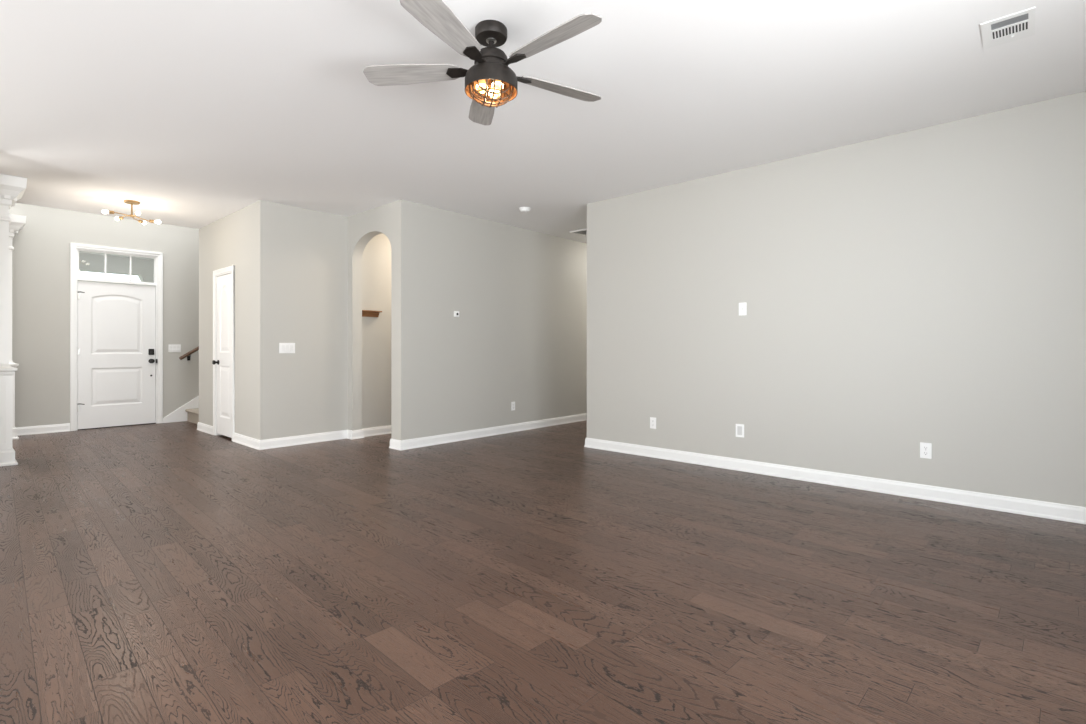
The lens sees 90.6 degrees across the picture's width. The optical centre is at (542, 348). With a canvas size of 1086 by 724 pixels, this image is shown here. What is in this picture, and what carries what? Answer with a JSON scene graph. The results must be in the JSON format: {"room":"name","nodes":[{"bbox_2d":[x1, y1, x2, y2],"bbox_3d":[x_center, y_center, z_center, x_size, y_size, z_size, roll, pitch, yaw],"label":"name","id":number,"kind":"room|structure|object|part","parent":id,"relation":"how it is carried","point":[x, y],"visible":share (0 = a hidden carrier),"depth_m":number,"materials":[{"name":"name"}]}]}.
{"room":"empty living room","nodes":[
{"label":"empty living room","id":0,"kind":"room"},
{"bbox_2d":[9,203,198,426],"bbox_3d":[-5.345,-1.640,8.453,0.140,5.500,11.800,0,0,42],"label":"wall","id":1,"kind":"structure","parent":0,"point":[41,252],"depth_m":7.17,"materials":[{"name":"grey paint"}]},
{"bbox_2d":[16,423,69,435],"bbox_3d":[-7.795,1.058,5.616,0.020,0.105,4.305,0,0,42],"label":"baseboard","id":2,"kind":"structure","parent":1,"relation":"attached to","point":[42,429],"depth_m":7.01,"materials":[{"name":"white paint"}]},
{"bbox_2d":[70,243,162,430],"bbox_3d":[-6.045,-0.155,7.636,0.194,2.534,1.040,0,0,42],"label":"door","id":3,"kind":"structure","parent":1,"relation":"in","point":[116,327],"depth_m":7.59,"materials":[{"name":"white paint"}]},
{"bbox_3d":[-6.043,0.089,7.634,0.044,2.018,0.876,0,0,42],"label":"panel","id":4,"kind":"part","parent":3,"relation":"part of","materials":[{"name":"white paint"}]},
{"bbox_2d":[168,344,180,351],"bbox_3d":[-5.558,-0.002,8.104,0.012,0.118,0.158,0,0,42],"label":"light switch","id":5,"kind":"object","parent":1,"relation":"attached to","point":[171,347],"visible":1,"depth_m":8.10,"materials":[{"name":"white plastic"}]},
{"bbox_2d":[179,346,198,360],"bbox_3d":[-4.420,-0.898,9.303,0.094,2.164,3.225,0,0,42],"label":"handrail","id":6,"kind":"object","parent":1,"relation":"attached to","point":[188,354],"visible":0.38,"depth_m":8.19,"materials":[{"name":"brown wood"}]},
{"bbox_2d":[78,249,155,283],"bbox_3d":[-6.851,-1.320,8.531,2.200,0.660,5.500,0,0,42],"label":"transom window","id":7,"kind":"structure","parent":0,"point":[143,268],"depth_m":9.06,"materials":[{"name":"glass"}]},
{"bbox_2d":[199,202,255,438],"bbox_3d":[-3.905,-0.260,6.697,2.030,2.740,0.120,0,0,42],"label":"wall","id":8,"kind":"structure","parent":0,"point":[230,240],"depth_m":6.36,"materials":[{"name":"grey paint"}]},
{"bbox_2d":[197,422,212,434],"bbox_3d":[-4.424,1.058,7.175,0.660,0.105,0.175,0,0,42],"label":"baseboard","id":9,"kind":"structure","parent":8,"relation":"attached to","point":[202,427],"depth_m":7.10,"materials":[{"name":"white paint"}]},
{"bbox_2d":[212,265,234,440],"bbox_3d":[-3.937,0.058,6.684,0.724,2.109,0.182,0,0,42],"label":"door","id":10,"kind":"structure","parent":8,"relation":"in","point":[223,284],"depth_m":6.70,"materials":[{"name":"white paint"}]},
{"bbox_3d":[-3.917,0.087,6.707,0.600,2.045,0.120,0,0,42],"label":"frame","id":11,"kind":"part","parent":10,"relation":"part of","materials":[{"name":"white paint"}]},
{"bbox_3d":[-3.941,0.085,6.680,0.564,1.995,0.035,0,0,42],"label":"panel","id":12,"kind":"part","parent":10,"relation":"part of","materials":[{"name":"white paint"}]},
{"bbox_2d":[256,200,347,439],"bbox_3d":[-2.762,-0.260,6.360,0.120,2.740,1.150,0,0,42],"label":"wall","id":13,"kind":"structure","parent":0,"point":[302,254],"depth_m":6.23,"materials":[{"name":"grey paint"}]},
{"bbox_2d":[279,343,294,352],"bbox_3d":[-2.905,-0.005,6.103,0.012,0.118,0.175,0,0,42],"label":"light switch","id":14,"kind":"object","parent":13,"relation":"attached to","point":[283,347],"visible":1,"depth_m":6.10,"materials":[{"name":"white plastic"}]},
{"bbox_2d":[233,425,390,449],"bbox_3d":[-2.166,1.058,6.916,3.143,0.105,0.785,0,0,-32],"label":"baseboard","id":15,"kind":"structure","parent":13,"relation":"attached to","point":[254,443],"depth_m":6.32,"materials":[{"name":"white paint"}]},
{"bbox_2d":[348,201,394,438],"bbox_3d":[-1.986,-0.260,6.347,1.050,2.740,0.130,0,0,42],"label":"wall","id":16,"kind":"structure","parent":0,"point":[363,226],"depth_m":6.58,"materials":[{"name":"grey paint"}]},
{"bbox_2d":[362,233,390,428],"bbox_3d":[-1.713,-0.260,7.434,0.120,2.740,1.850,0,0,42],"label":"wall","id":17,"kind":"structure","parent":0,"point":[376,258],"depth_m":6.88,"materials":[{"name":"grey paint"}]},
{"bbox_2d":[362,310,381,316],"bbox_3d":[-2.168,-0.439,6.784,0.075,0.078,0.265,0,0,42],"label":"wall shelf","id":18,"kind":"object","parent":17,"relation":"attached to","point":[365,313],"visible":1,"depth_m":6.78,"materials":[{"name":"brown wood"}]},
{"bbox_2d":[395,199,586,439],"bbox_3d":[0.172,-0.260,7.868,0.120,2.740,5.280,0,0,42],"label":"wall","id":19,"kind":"structure","parent":0,"point":[518,335],"depth_m":6.71,"materials":[{"name":"grey paint"}]},
{"bbox_2d":[454,311,458,316],"bbox_3d":[-1.031,-0.412,6.422,0.030,0.068,0.072,0,0,42],"label":"thermostat","id":20,"kind":"object","parent":19,"relation":"attached to","point":[456,313],"visible":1,"depth_m":6.41,"materials":[{"name":"white plastic"}]},
{"bbox_2d":[389,413,586,450],"bbox_3d":[0.140,1.058,7.884,0.230,0.105,5.300,0,0,42],"label":"baseboard","id":21,"kind":"structure","parent":19,"relation":"attached to","point":[400,445],"depth_m":6.69,"materials":[{"name":"white paint"}]},
{"bbox_2d":[511,402,514,410],"bbox_3d":[-0.396,0.766,7.142,0.009,0.115,0.070,0,0,42],"label":"wall outlet","id":22,"kind":"object","parent":19,"relation":"attached to","point":[512,403],"visible":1,"depth_m":7.13,"materials":[{"name":"white plastic"}]},
{"bbox_2d":[0,420,1085,723],"bbox_3d":[-1.110,1.170,4.601,11.510,0.120,12.050,0,0,42],"label":"floor","id":23,"kind":"structure","parent":0,"point":[173,572],"depth_m":2.45,"materials":[{"name":"brown wood"}]},
{"bbox_2d":[0,174,26,466],"bbox_3d":[-5.306,-0.259,5.122,0.522,2.738,0.522,0,0,42],"label":"square column","id":24,"kind":"structure","parent":23,"relation":"on","point":[12,188],"depth_m":5.10,"materials":[{"name":"white paint"}]},
{"bbox_3d":[-5.306,-1.230,5.122,0.318,0.040,0.318,0,0,42],"label":"neck moulding","id":25,"kind":"part","parent":24,"relation":"part of","materials":[{"name":"white paint"}]},
{"bbox_2d":[9,214,25,439],"bbox_3d":[-6.661,-0.259,6.576,0.452,2.738,0.452,0,0,42],"label":"square column","id":26,"kind":"structure","parent":23,"relation":"on","point":[17,223],"depth_m":6.57,"materials":[{"name":"white paint"}]},
{"bbox_2d":[163,396,198,423],"bbox_3d":[-3.910,-0.231,9.075,1.157,2.682,3.953,0,0,42],"label":"staircase","id":27,"kind":"structure","parent":23,"relation":"on","point":[189,411],"depth_m":8.14,"materials":[{"name":"beige carpet"}]},
{"bbox_2d":[0,0,1085,243],"bbox_3d":[-1.074,-1.780,4.589,11.380,0.300,12.020,0,0,42],"label":"ceiling","id":28,"kind":"structure","parent":0,"point":[197,113],"depth_m":3.41,"materials":[{"name":"white paint"}]},
{"bbox_2d":[102,200,160,224],"bbox_3d":[-4.567,-1.521,6.005,0.488,0.218,0.408,0,0,8],"label":"light","id":29,"kind":"object","parent":28,"relation":"attached to","point":[132,202],"visible":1,"depth_m":5.95,"materials":[{"name":"gold metal"}]},
{"bbox_2d":[363,0,601,124],"bbox_3d":[-0.225,-1.436,2.704,1.224,0.388,1.287,0,0,42],"label":"ceiling fan","id":30,"kind":"object","parent":28,"relation":"hanging from","point":[489,82],"visible":1,"depth_m":2.66,"materials":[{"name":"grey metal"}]},
{"bbox_3d":[-0.677,-1.422,2.783,0.500,0.036,0.142,0,0,6],"label":"blade","id":31,"kind":"part","parent":30,"relation":"part of","materials":[{"name":"grey wood"}]},
{"bbox_3d":[-0.433,-1.422,2.360,0.142,0.036,0.500,0,0,24],"label":"blade","id":32,"kind":"part","parent":30,"relation":"part of","materials":[{"name":"grey wood"}]},
{"bbox_3d":[-0.310,-1.335,2.725,0.058,0.074,0.058,0,0,42],"label":"bulb","id":33,"kind":"part","parent":30,"relation":"part of","materials":[{"name":"white"}]},
{"bbox_3d":[-0.350,-1.422,3.145,0.142,0.036,0.500,0,0,-12],"label":"blade","id":34,"kind":"part","parent":30,"relation":"part of","materials":[{"name":"grey wood"}]},
{"bbox_3d":[-0.264,-1.359,2.739,0.268,0.102,0.268,0,0,42],"label":"lamp shade","id":35,"kind":"part","parent":30,"relation":"part of","materials":[{"name":"brown metal"}]},
{"bbox_3d":[-0.253,-1.335,2.786,0.058,0.074,0.058,0,0,42],"label":"bulb","id":36,"kind":"part","parent":30,"relation":"part of","materials":[{"name":"white"}]},
{"bbox_3d":[-0.229,-1.335,2.707,0.058,0.074,0.058,0,0,42],"label":"bulb","id":37,"kind":"part","parent":30,"relation":"part of","materials":[{"name":"white"}]},
{"bbox_3d":[0.044,-1.422,2.462,0.500,0.036,0.142,0,0,42],"label":"blade","id":38,"kind":"part","parent":30,"relation":"part of","materials":[{"name":"grey wood"}]},
{"bbox_3d":[0.096,-1.422,2.947,0.500,0.036,0.142,0,0,-30],"label":"blade","id":39,"kind":"part","parent":30,"relation":"part of","materials":[{"name":"grey wood"}]},
{"bbox_2d":[519,207,530,212],"bbox_3d":[-0.211,-1.606,6.248,0.132,0.048,0.132,0,0,42],"label":"smoke detector","id":40,"kind":"object","parent":28,"relation":"attached to","point":[522,209],"visible":1,"depth_m":6.21,"materials":[{"name":"white plastic"}]},
{"bbox_2d":[570,228,586,236],"bbox_3d":[0.801,-1.621,7.490,0.620,0.018,0.600,0,0,42],"label":"ceiling vent","id":41,"kind":"object","parent":28,"relation":"in","point":[583,232],"visible":0.24,"depth_m":7.49,"materials":[{"name":"white plastic"}]},
{"bbox_2d":[980,7,1034,48],"bbox_3d":[2.373,-1.623,2.741,0.205,0.014,0.300,0,0,42],"label":"ceiling vent","id":42,"kind":"object","parent":28,"relation":"in","point":[1019,25],"visible":1,"depth_m":2.73,"materials":[{"name":"white plastic"}]},
{"bbox_2d":[587,91,1085,506],"bbox_3d":[2.535,-0.260,4.298,5.390,2.740,0.120,0,0,42],"label":"wall","id":43,"kind":"structure","parent":0,"point":[901,291],"depth_m":4.18,"materials":[{"name":"grey paint"}]},
{"bbox_2d":[650,417,655,428],"bbox_3d":[1.123,0.761,5.484,0.070,0.115,0.009,0,0,42],"label":"wall outlet","id":44,"kind":"object","parent":43,"relation":"attached to","point":[652,419],"visible":1,"depth_m":5.48,"materials":[{"name":"white plastic"}]},
{"bbox_2d":[736,424,743,437],"bbox_3d":[1.790,0.747,4.884,0.078,0.118,0.008,0,0,42],"label":"plate","id":45,"kind":"object","parent":43,"relation":"attached to","point":[739,427],"visible":1,"depth_m":4.88,"materials":[{"name":"white plastic"}]},
{"bbox_2d":[739,302,746,314],"bbox_3d":[1.806,-0.358,4.862,0.070,0.115,0.018,0,0,42],"label":"cable plate","id":46,"kind":"object","parent":43,"relation":"attached to","point":[742,306],"visible":1,"depth_m":4.86,"materials":[{"name":"white plastic"}]},
{"bbox_2d":[584,438,1085,523],"bbox_3d":[3.743,1.058,5.653,5.410,0.105,3.790,0,0,42],"label":"baseboard","id":47,"kind":"structure","parent":43,"relation":"attached to","point":[1050,510],"depth_m":4.19,"materials":[{"name":"white paint"}]},
{"bbox_2d":[920,442,931,458],"bbox_3d":[2.819,0.752,3.955,0.070,0.115,0.009,0,0,42],"label":"wall outlet","id":48,"kind":"object","parent":43,"relation":"attached to","point":[925,448],"visible":1,"depth_m":3.95,"materials":[{"name":"white plastic"}]}
]}

